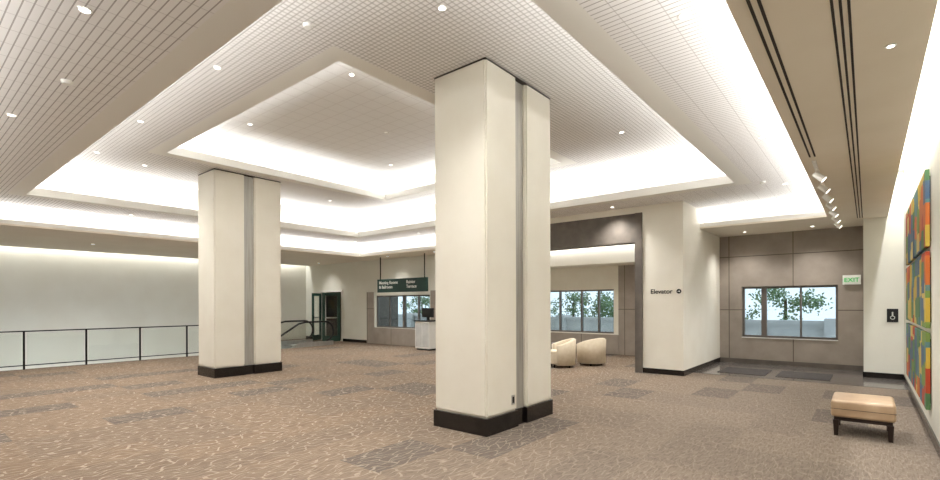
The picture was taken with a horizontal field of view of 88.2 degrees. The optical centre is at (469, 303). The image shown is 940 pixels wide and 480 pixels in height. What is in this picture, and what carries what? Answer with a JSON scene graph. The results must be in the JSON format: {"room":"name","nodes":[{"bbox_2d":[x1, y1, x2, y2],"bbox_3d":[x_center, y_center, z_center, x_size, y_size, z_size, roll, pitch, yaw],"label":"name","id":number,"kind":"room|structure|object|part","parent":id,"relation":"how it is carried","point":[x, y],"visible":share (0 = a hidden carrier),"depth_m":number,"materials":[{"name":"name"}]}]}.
{"room":"convention center lobby","nodes":[
{"label":"convention center lobby","id":0,"kind":"room"},
{"bbox_2d":[0,246,305,370],"bbox_3d":[-13.675,1.098,15.807,0.200,10.100,19.100,0,0,39],"label":"wall","id":1,"kind":"structure","parent":0,"point":[41,289],"depth_m":16.74,"materials":[{"name":"paint"}]},
{"bbox_2d":[195,61,434,184],"bbox_3d":[-2.008,-3.533,9.868,6.360,0.040,6.330,0,0,39],"label":"ceiling","id":2,"kind":"structure","parent":0,"point":[333,120],"depth_m":9.66,"materials":[{"name":"white paint"}]},
{"bbox_2d":[326,292,397,339],"bbox_3d":[-5.190,0.268,22.846,2.400,2.900,2.650,0,0,39],"label":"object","id":3,"kind":"structure","parent":0,"point":[331,301],"depth_m":22.86,"materials":[{"name":"black metal"}]},
{"bbox_2d":[306,255,435,340],"bbox_3d":[-3.439,1.062,19.537,10.900,10.100,0.250,0,0,39],"label":"wall","id":4,"kind":"structure","parent":0,"point":[356,279],"depth_m":20.40,"materials":[{"name":"paint"}]},
{"bbox_2d":[312,293,321,340],"bbox_3d":[-6.851,0.569,21.673,0.051,2.090,0.760,0,0,11],"label":"leaf","id":5,"kind":"object","parent":4,"relation":"attached to","point":[314,337],"visible":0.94,"depth_m":21.69,"materials":[{"name":"teal paint"}]},
{"bbox_2d":[322,293,339,340],"bbox_3d":[-5.996,0.566,20.951,0.760,2.090,0.050,0,0,-29],"label":"leaf","id":6,"kind":"object","parent":4,"relation":"attached to","point":[324,338],"visible":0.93,"depth_m":20.94,"materials":[{"name":"teal paint"}]},
{"bbox_2d":[320,289,342,340],"bbox_3d":[-6.115,0.496,21.717,1.720,2.250,0.270,0,0,39],"label":"trim","id":7,"kind":"structure","parent":4,"relation":"attached to","point":[321,291],"depth_m":21.41,"materials":[{"name":"white paint"}]},
{"bbox_2d":[306,336,366,342],"bbox_3d":[-5.996,1.561,21.464,4.500,0.120,0.015,0,0,39],"label":"baseboard","id":8,"kind":"structure","parent":4,"relation":"attached to","point":[346,340],"depth_m":20.60,"materials":[{"name":"black stone"}]},
{"bbox_2d":[367,290,435,346],"bbox_3d":[-1.787,0.556,18.006,6.400,2.100,0.020,0,0,39],"label":"wall panel","id":9,"kind":"object","parent":4,"relation":"attached to","point":[387,336],"depth_m":19.17,"materials":[{"name":"beige paint"}]},
{"bbox_2d":[377,295,429,328],"bbox_3d":[-2.575,0.299,18.859,3.100,1.280,0.100,0,0,39],"label":"window","id":10,"kind":"structure","parent":4,"relation":"in","point":[389,296],"depth_m":18.82,"materials":[{"name":"grey"}]},
{"bbox_2d":[62,0,702,217],"bbox_3d":[-2.017,-2.993,9.437,11.990,0.040,9.010,0,0,39],"label":"ceiling","id":11,"kind":"structure","parent":0,"point":[404,45],"depth_m":6.47,"materials":[{"name":"paint"}]},
{"bbox_2d":[170,138,556,197],"bbox_3d":[-2.007,-3.263,9.868,6.360,0.500,6.330,0,0,39],"label":"cove","id":12,"kind":"object","parent":11,"relation":"attached to","point":[199,148],"visible":0.22,"depth_m":11.90,"materials":[{"name":"white paint"}]},
{"bbox_2d":[0,0,818,246],"bbox_3d":[-2.057,-2.263,9.763,15.010,0.040,13.460,0,0,39],"label":"ceiling","id":13,"kind":"structure","parent":0,"point":[699,73],"depth_m":4.85,"materials":[{"name":"paint"}]},
{"bbox_2d":[29,155,731,235],"bbox_3d":[-2.016,-2.628,9.437,11.990,0.690,9.010,0,0,39],"label":"cove","id":14,"kind":"object","parent":13,"relation":"attached to","point":[693,171],"visible":0.2,"depth_m":11.26,"materials":[{"name":"white paint"}]},
{"bbox_2d":[0,0,937,265],"bbox_3d":[-4.866,-1.803,9.545,20.780,0.040,20.600,0,0,39],"label":"soffit","id":15,"kind":"structure","parent":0,"point":[886,80],"depth_m":4.43,"materials":[{"name":"paint"}]},
{"bbox_2d":[60,79,72,85],"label":"recessed light","id":16,"kind":"object","parent":15,"relation":"attached to","point":[66,82],"depth_m":4.84,"materials":[{"name":"white paint"}]},
{"bbox_2d":[77,6,92,13],"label":"recessed light","id":17,"kind":"object","parent":15,"relation":"attached to","point":[82,9],"depth_m":3.69,"materials":[{"name":"white paint"}]},
{"bbox_2d":[303,22,311,29],"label":"recessed light","id":18,"kind":"object","parent":15,"relation":"attached to","point":[306,25],"depth_m":5.14,"materials":[{"name":"white paint"}]},
{"bbox_2d":[377,253,427,292],"bbox_3d":[-2.517,-1.114,17.832,2.640,1.345,0.108,0,0,39],"label":"hanging sign","id":19,"kind":"object","parent":15,"relation":"hanging from","point":[419,284],"visible":1,"depth_m":17.70,"materials":[{"name":"teal metal"}]},
{"bbox_3d":[-2.513,-0.691,17.835,2.640,0.500,0.100,0,0,39],"label":"panel","id":20,"kind":"part","parent":19,"relation":"part of","materials":[{"name":"teal"}]},
{"bbox_2d":[0,199,825,255],"bbox_3d":[-2.057,-2.038,9.763,15.010,0.410,13.460,0,0,39],"label":"cove","id":21,"kind":"object","parent":15,"relation":"attached to","point":[808,208],"visible":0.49,"depth_m":12.09,"materials":[{"name":"white paint"}]},
{"bbox_2d":[437,5,446,10],"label":"recessed light","id":22,"kind":"object","parent":15,"relation":"attached to","point":[441,7],"depth_m":4.87,"materials":[{"name":"white paint"}]},
{"bbox_2d":[678,12,691,19],"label":"recessed light","id":23,"kind":"object","parent":15,"relation":"attached to","point":[681,16],"depth_m":3.78,"materials":[{"name":"white paint"}]},
{"bbox_2d":[746,0,815,157],"bbox_3d":[2.942,-1.808,4.417,0.069,0.005,4.029,0,0,39],"label":"air diffuser","id":24,"kind":"object","parent":15,"relation":"attached to","point":[760,5],"depth_m":3.67,"materials":[{"name":"grey metal"}]},
{"bbox_2d":[812,160,841,227],"bbox_3d":[6.183,-1.704,8.310,0.156,0.230,5.700,0,0,39],"label":"track lighting","id":25,"kind":"object","parent":15,"relation":"hanging from","point":[817,174],"visible":1,"depth_m":7.59,"materials":[{"name":"white paint"}]},
{"bbox_2d":[830,0,862,217],"bbox_3d":[5.212,-1.816,6.557,0.095,0.005,9.576,0,0,39],"label":"air diffuser","id":26,"kind":"object","parent":15,"relation":"attached to","point":[831,1],"depth_m":3.92,"materials":[{"name":"grey metal"}]},
{"bbox_2d":[885,43,896,48],"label":"recessed light","id":27,"kind":"object","parent":15,"relation":"attached to","point":[892,45],"depth_m":3.39,"materials":[{"name":"white paint"}]},
{"bbox_2d":[0,339,939,479],"bbox_3d":[-4.969,1.764,9.640,21.080,0.306,20.600,0,0,39],"label":"floor","id":28,"kind":"structure","parent":0,"point":[342,410],"depth_m":6.30,"materials":[{"name":"carpet"}]},
{"bbox_2d":[0,325,198,369],"bbox_3d":[-11.539,1.155,11.630,0.060,0.970,13.790,0,0,39],"label":"glass railing","id":29,"kind":"object","parent":28,"relation":"on","point":[186,353],"visible":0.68,"depth_m":13.10,"materials":[{"name":"clear glass"}]},
{"bbox_2d":[198,169,280,368],"bbox_3d":[-5.400,-0.770,11.428,0.860,4.378,1.550,0,0,39],"label":"cladding","id":30,"kind":"object","parent":28,"relation":"on","point":[220,193],"visible":0.93,"depth_m":10.95,"materials":[{"name":"paint"}]},
{"bbox_2d":[198,168,280,182],"bbox_3d":[-5.408,-2.948,11.428,0.850,0.021,1.540,0,0,39],"label":"top reveal","id":31,"kind":"object","parent":30,"relation":"attached to","point":[214,168],"visible":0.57,"depth_m":11.05,"materials":[{"name":"grey"}]},
{"bbox_2d":[244,176,253,364],"bbox_3d":[-5.400,-0.770,11.428,0.750,4.378,0.230,0,0,39],"label":"metal infill","id":32,"kind":"object","parent":30,"relation":"attached to","point":[248,181],"visible":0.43,"depth_m":11.19,"materials":[{"name":"grey metal"}]},
{"bbox_2d":[198,362,281,377],"bbox_3d":[-5.392,1.514,11.428,0.884,0.210,1.574,0,0,39],"label":"plinth","id":33,"kind":"object","parent":28,"relation":"on","point":[268,367],"visible":0.76,"depth_m":10.99,"materials":[{"name":"black stone"}]},
{"bbox_2d":[281,320,333,348],"bbox_3d":[-8.589,3.303,16.716,1.540,5.275,8.181,0,0,39],"label":"escalator","id":34,"kind":"object","parent":28,"relation":"on","point":[307,342],"visible":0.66,"depth_m":19.17,"materials":[{"name":"grey metal"}]},
{"bbox_3d":[-9.149,2.635,17.173,0.070,3.936,8.181,0,0,39],"label":"handrail","id":35,"kind":"part","parent":34,"relation":"part of","materials":[{"name":"black plastic"}]},
{"bbox_3d":[-8.035,2.631,16.260,0.070,3.936,8.181,0,0,39],"label":"handrail","id":36,"kind":"part","parent":34,"relation":"part of","materials":[{"name":"black plastic"}]},
{"bbox_2d":[414,308,435,350],"bbox_3d":[-1.470,0.875,17.050,0.760,1.460,0.680,0,0,39],"label":"information kiosk","id":37,"kind":"object","parent":28,"relation":"on","point":[425,330],"visible":0.93,"depth_m":16.81,"materials":[{"name":"white paint"}]},
{"bbox_2d":[422,308,433,319],"bbox_3d":[-1.476,0.355,17.046,0.520,0.420,0.070,0,0,39],"label":"monitor","id":38,"kind":"object","parent":37,"relation":"on","point":[426,312],"depth_m":17.01,"materials":[{"name":"black plastic"}]},
{"bbox_2d":[435,59,550,418],"bbox_3d":[0.353,-0.790,6.711,0.860,4.378,1.550,0,0,39],"label":"cladding","id":39,"kind":"object","parent":28,"relation":"on","point":[475,146],"visible":0.99,"depth_m":6.18,"materials":[{"name":"paint"}]},
{"bbox_2d":[434,57,549,99],"bbox_3d":[0.345,-2.968,6.711,0.850,0.021,1.540,0,0,39],"label":"top reveal","id":40,"kind":"object","parent":39,"relation":"attached to","point":[518,80],"visible":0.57,"depth_m":6.26,"materials":[{"name":"grey metal"}]},
{"bbox_2d":[511,395,514,404],"bbox_3d":[0.559,1.238,6.269,0.008,0.120,0.070,0,0,39],"label":"outlet plate","id":41,"kind":"object","parent":39,"relation":"attached to","point":[512,396],"visible":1,"depth_m":6.25,"materials":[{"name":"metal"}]},
{"bbox_2d":[515,81,522,408],"bbox_3d":[0.353,-0.790,6.711,0.750,4.378,0.230,0,0,39],"label":"metal infill","id":42,"kind":"object","parent":39,"relation":"attached to","point":[518,87],"visible":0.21,"depth_m":6.49,"materials":[{"name":"grey metal"}]},
{"bbox_2d":[434,399,552,436],"bbox_3d":[0.361,1.494,6.711,0.884,0.210,1.574,0,0,39],"label":"plinth","id":43,"kind":"object","parent":28,"relation":"on","point":[494,425],"visible":0.57,"depth_m":6.18,"materials":[{"name":"black stone"}]},
{"bbox_2d":[551,338,575,367],"bbox_3d":[2.336,1.232,12.343,0.710,0.720,0.778,0,0,-1],"label":"armchair","id":44,"kind":"object","parent":28,"relation":"on","point":[563,353],"visible":0.88,"depth_m":12.02,"materials":[{"name":"beige fabric"}]},
{"bbox_3d":[2.281,1.342,12.342,0.600,0.340,0.600,0,0,-1],"label":"seat","id":45,"kind":"part","parent":44,"relation":"part of","materials":[{"name":"beige fabric"}]},
{"bbox_2d":[576,338,605,365],"bbox_3d":[3.190,1.229,12.697,0.778,0.720,0.710,0,0,-31],"label":"armchair","id":46,"kind":"object","parent":28,"relation":"on","point":[592,351],"visible":1,"depth_m":12.39,"materials":[{"name":"beige fabric"}]},
{"bbox_2d":[550,206,642,372],"bbox_3d":[1.932,-0.332,13.099,5.580,3.850,0.390,0,0,39],"label":"wall partition","id":47,"kind":"structure","parent":28,"relation":"on","point":[616,227],"depth_m":11.68,"materials":[{"name":"grey paint"}]},
{"bbox_2d":[717,367,771,375],"bbox_3d":[6.433,1.567,11.348,0.950,0.010,1.100,0,0,39],"label":"floor mat","id":48,"kind":"object","parent":28,"relation":"on","point":[750,371],"visible":1,"depth_m":11.23,"materials":[{"name":"grey carpet"}]},
{"bbox_2d":[775,371,832,380],"bbox_3d":[7.322,1.563,10.618,0.950,0.010,1.100,0,0,39],"label":"floor mat","id":49,"kind":"object","parent":28,"relation":"on","point":[789,374],"visible":1,"depth_m":10.57,"materials":[{"name":"grey carpet"}]},
{"bbox_2d":[830,392,896,442],"bbox_3d":[4.823,1.368,5.955,0.604,0.430,0.724,0,0,39],"label":"ottoman","id":50,"kind":"object","parent":28,"relation":"on","point":[852,407],"visible":1,"depth_m":5.72,"materials":[{"name":"beige leather"}]},
{"bbox_3d":[4.823,1.377,5.955,0.540,0.043,0.660,0,0,39],"label":"frame","id":51,"kind":"part","parent":50,"relation":"part of","materials":[{"name":"black wood"}]},
{"bbox_2d":[831,392,896,422],"bbox_3d":[4.823,1.256,5.955,0.600,0.205,0.720,0,0,39],"label":"cushion","id":52,"kind":"object","parent":50,"relation":"on","point":[865,408],"depth_m":5.73,"materials":[{"name":"beige leather"}]},
{"bbox_2d":[642,201,719,370],"bbox_3d":[5.414,-0.344,12.242,0.890,3.850,3.400,0,0,39],"label":"wall","id":53,"kind":"structure","parent":0,"point":[681,331],"depth_m":11.04,"materials":[{"name":"beige paint"}]},
{"bbox_2d":[651,289,680,293],"bbox_3d":[4.390,-0.282,10.875,0.663,0.108,0.009,0,0,39],"label":"sign","id":54,"kind":"object","parent":53,"relation":"attached to","point":[678,291],"visible":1,"depth_m":10.89,"materials":[{"name":"black metal"}]},
{"bbox_2d":[643,357,720,375],"bbox_3d":[5.421,1.521,12.232,0.905,0.120,3.415,0,0,39],"label":"baseboard","id":55,"kind":"structure","parent":53,"relation":"attached to","point":[701,366],"depth_m":11.03,"materials":[{"name":"black rubber"}]},
{"bbox_2d":[618,226,863,365],"bbox_3d":[7.237,-1.075,13.105,6.580,5.900,0.250,0,0,39],"label":"wall","id":56,"kind":"structure","parent":0,"point":[818,256],"depth_m":12.32,"materials":[{"name":"beige paint"}]},
{"bbox_2d":[550,289,613,333],"bbox_3d":[3.534,0.238,16.177,2.750,1.400,0.100,0,0,39],"label":"window","id":57,"kind":"structure","parent":56,"relation":"in","point":[559,291],"depth_m":16.00,"materials":[{"name":"grey"}]},
{"bbox_2d":[550,266,617,334],"bbox_3d":[3.359,-1.062,16.285,3.450,5.900,0.250,0,0,39],"label":"wall","id":58,"kind":"structure","parent":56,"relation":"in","point":[603,277],"depth_m":15.73,"materials":[{"name":"beige paint"}]},
{"bbox_2d":[551,332,618,354],"bbox_3d":[3.286,1.278,16.177,3.440,0.620,0.020,0,0,39],"label":"trim","id":59,"kind":"structure","parent":56,"relation":"attached to","point":[612,344],"depth_m":15.65,"materials":[{"name":"beige paint"}]},
{"bbox_2d":[550,244,634,268],"bbox_3d":[3.727,-1.603,15.174,5.430,0.820,1.000,0,0,39],"label":"soffit","id":60,"kind":"object","parent":56,"relation":"attached to","point":[617,255],"depth_m":14.63,"materials":[{"name":"beige paint"}]},
{"bbox_2d":[742,285,837,339],"bbox_3d":[8.135,0.207,12.405,2.050,1.330,0.100,0,0,39],"label":"window","id":61,"kind":"structure","parent":56,"relation":"in","point":[763,289],"depth_m":12.66,"materials":[{"name":"grey"}]},
{"bbox_2d":[742,337,837,340],"bbox_3d":[8.068,0.882,12.320,2.050,0.020,0.120,0,0,39],"label":"trim","id":62,"kind":"structure","parent":56,"relation":"attached to","point":[742,337],"depth_m":12.25,"materials":[{"name":"white paint"}]},
{"bbox_2d":[721,357,862,370],"bbox_3d":[8.021,1.509,12.299,3.020,0.114,0.015,0,0,39],"label":"baseboard","id":63,"kind":"structure","parent":56,"relation":"attached to","point":[723,359],"depth_m":12.18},
{"bbox_2d":[843,275,860,284],"bbox_3d":[9.003,-0.571,11.440,0.340,0.220,0.086,0,0,39],"label":"exit sign","id":64,"kind":"object","parent":56,"relation":"attached to","point":[847,279],"visible":1,"depth_m":11.41,"materials":[{"name":"white paint"}]},
{"bbox_2d":[863,215,903,373],"bbox_3d":[9.074,-0.132,10.664,0.650,3.400,1.200,0,0,39],"label":"wall","id":65,"kind":"structure","parent":0,"point":[883,237],"depth_m":10.20,"materials":[{"name":"paint"}]},
{"bbox_2d":[887,309,897,321],"bbox_3d":[8.799,0.239,10.099,0.180,0.280,0.016,0,0,39],"label":"restroom sign","id":66,"kind":"object","parent":65,"relation":"attached to","point":[892,314],"visible":1,"depth_m":10.09,"materials":[{"name":"black plastic"}]},
{"bbox_2d":[888,0,939,214],"bbox_3d":[-5.354,-2.271,9.188,21.080,0.900,19.430,0,0,39],"label":"ceiling","id":67,"kind":"structure","parent":0,"point":[897,203],"depth_m":6.68,"materials":[{"name":"white paint"}]},
{"bbox_2d":[904,41,939,442],"bbox_3d":[3.344,-1.062,3.010,0.200,5.900,20.900,0,0,39],"label":"wall","id":68,"kind":"structure","parent":0,"point":[924,152],"depth_m":5.62,"materials":[{"name":"paint"}]},
{"bbox_2d":[863,366,939,457],"bbox_3d":[2.923,1.530,3.168,0.665,0.120,20.600,0,0,39],"label":"baseboard","id":69,"kind":"structure","parent":68,"relation":"attached to","point":[928,427],"depth_m":7.62,"materials":[{"name":"black rubber"}]},
{"bbox_2d":[906,169,930,409],"bbox_3d":[6.610,-0.173,7.188,0.049,2.840,3.800,0,0,39],"label":"wall artwork","id":70,"kind":"object","parent":68,"relation":"attached to","point":[918,215],"visible":1,"depth_m":6.32,"materials":[{"name":"tile"}]},
{"label":"outside","id":71,"kind":"structure","parent":0,"visible":0},
{"bbox_3d":[25.832,6.610,47.247,100.000,0.200,74.200,0,0,39],"label":"ground","id":72,"kind":"structure","parent":71,"visible":0},
{"bbox_2d":[400,296,429,313],"bbox_3d":[-4.741,2.629,44.295,4.659,7.976,4.995,0,0,20],"label":"tree","id":73,"kind":"object","parent":72,"relation":"on","point":[426,301],"visible":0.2,"depth_m":43.54,"materials":[{"name":"green plant"}]},
{"bbox_2d":[551,292,596,316],"bbox_3d":[6.970,2.791,32.986,3.911,7.570,4.121,0,0,39],"label":"tree","id":74,"kind":"object","parent":72,"relation":"on","point":[574,298],"visible":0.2,"depth_m":32.49,"materials":[{"name":"green plant"}]},
{"bbox_2d":[574,291,613,316],"bbox_3d":[9.049,2.786,30.651,4.192,7.565,5.552,0,0,39],"label":"tree","id":75,"kind":"object","parent":72,"relation":"on","point":[605,302],"visible":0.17,"depth_m":30.73,"materials":[{"name":"green plant"}]},
{"bbox_2d":[398,313,835,337],"bbox_3d":[4.561,3.524,19.742,42.000,6.120,0.700,0,0,39],"label":"wall","id":76,"kind":"structure","parent":72,"relation":"on","point":[826,328],"depth_m":15.66,"materials":[{"name":"concrete"}]},
{"bbox_2d":[745,288,832,319],"bbox_3d":[15.634,2.652,25.067,3.957,7.788,5.431,0,0,-3],"label":"tree","id":77,"kind":"object","parent":72,"relation":"on","point":[773,291],"visible":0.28,"depth_m":24.13,"materials":[{"name":"green plant"}]}
]}

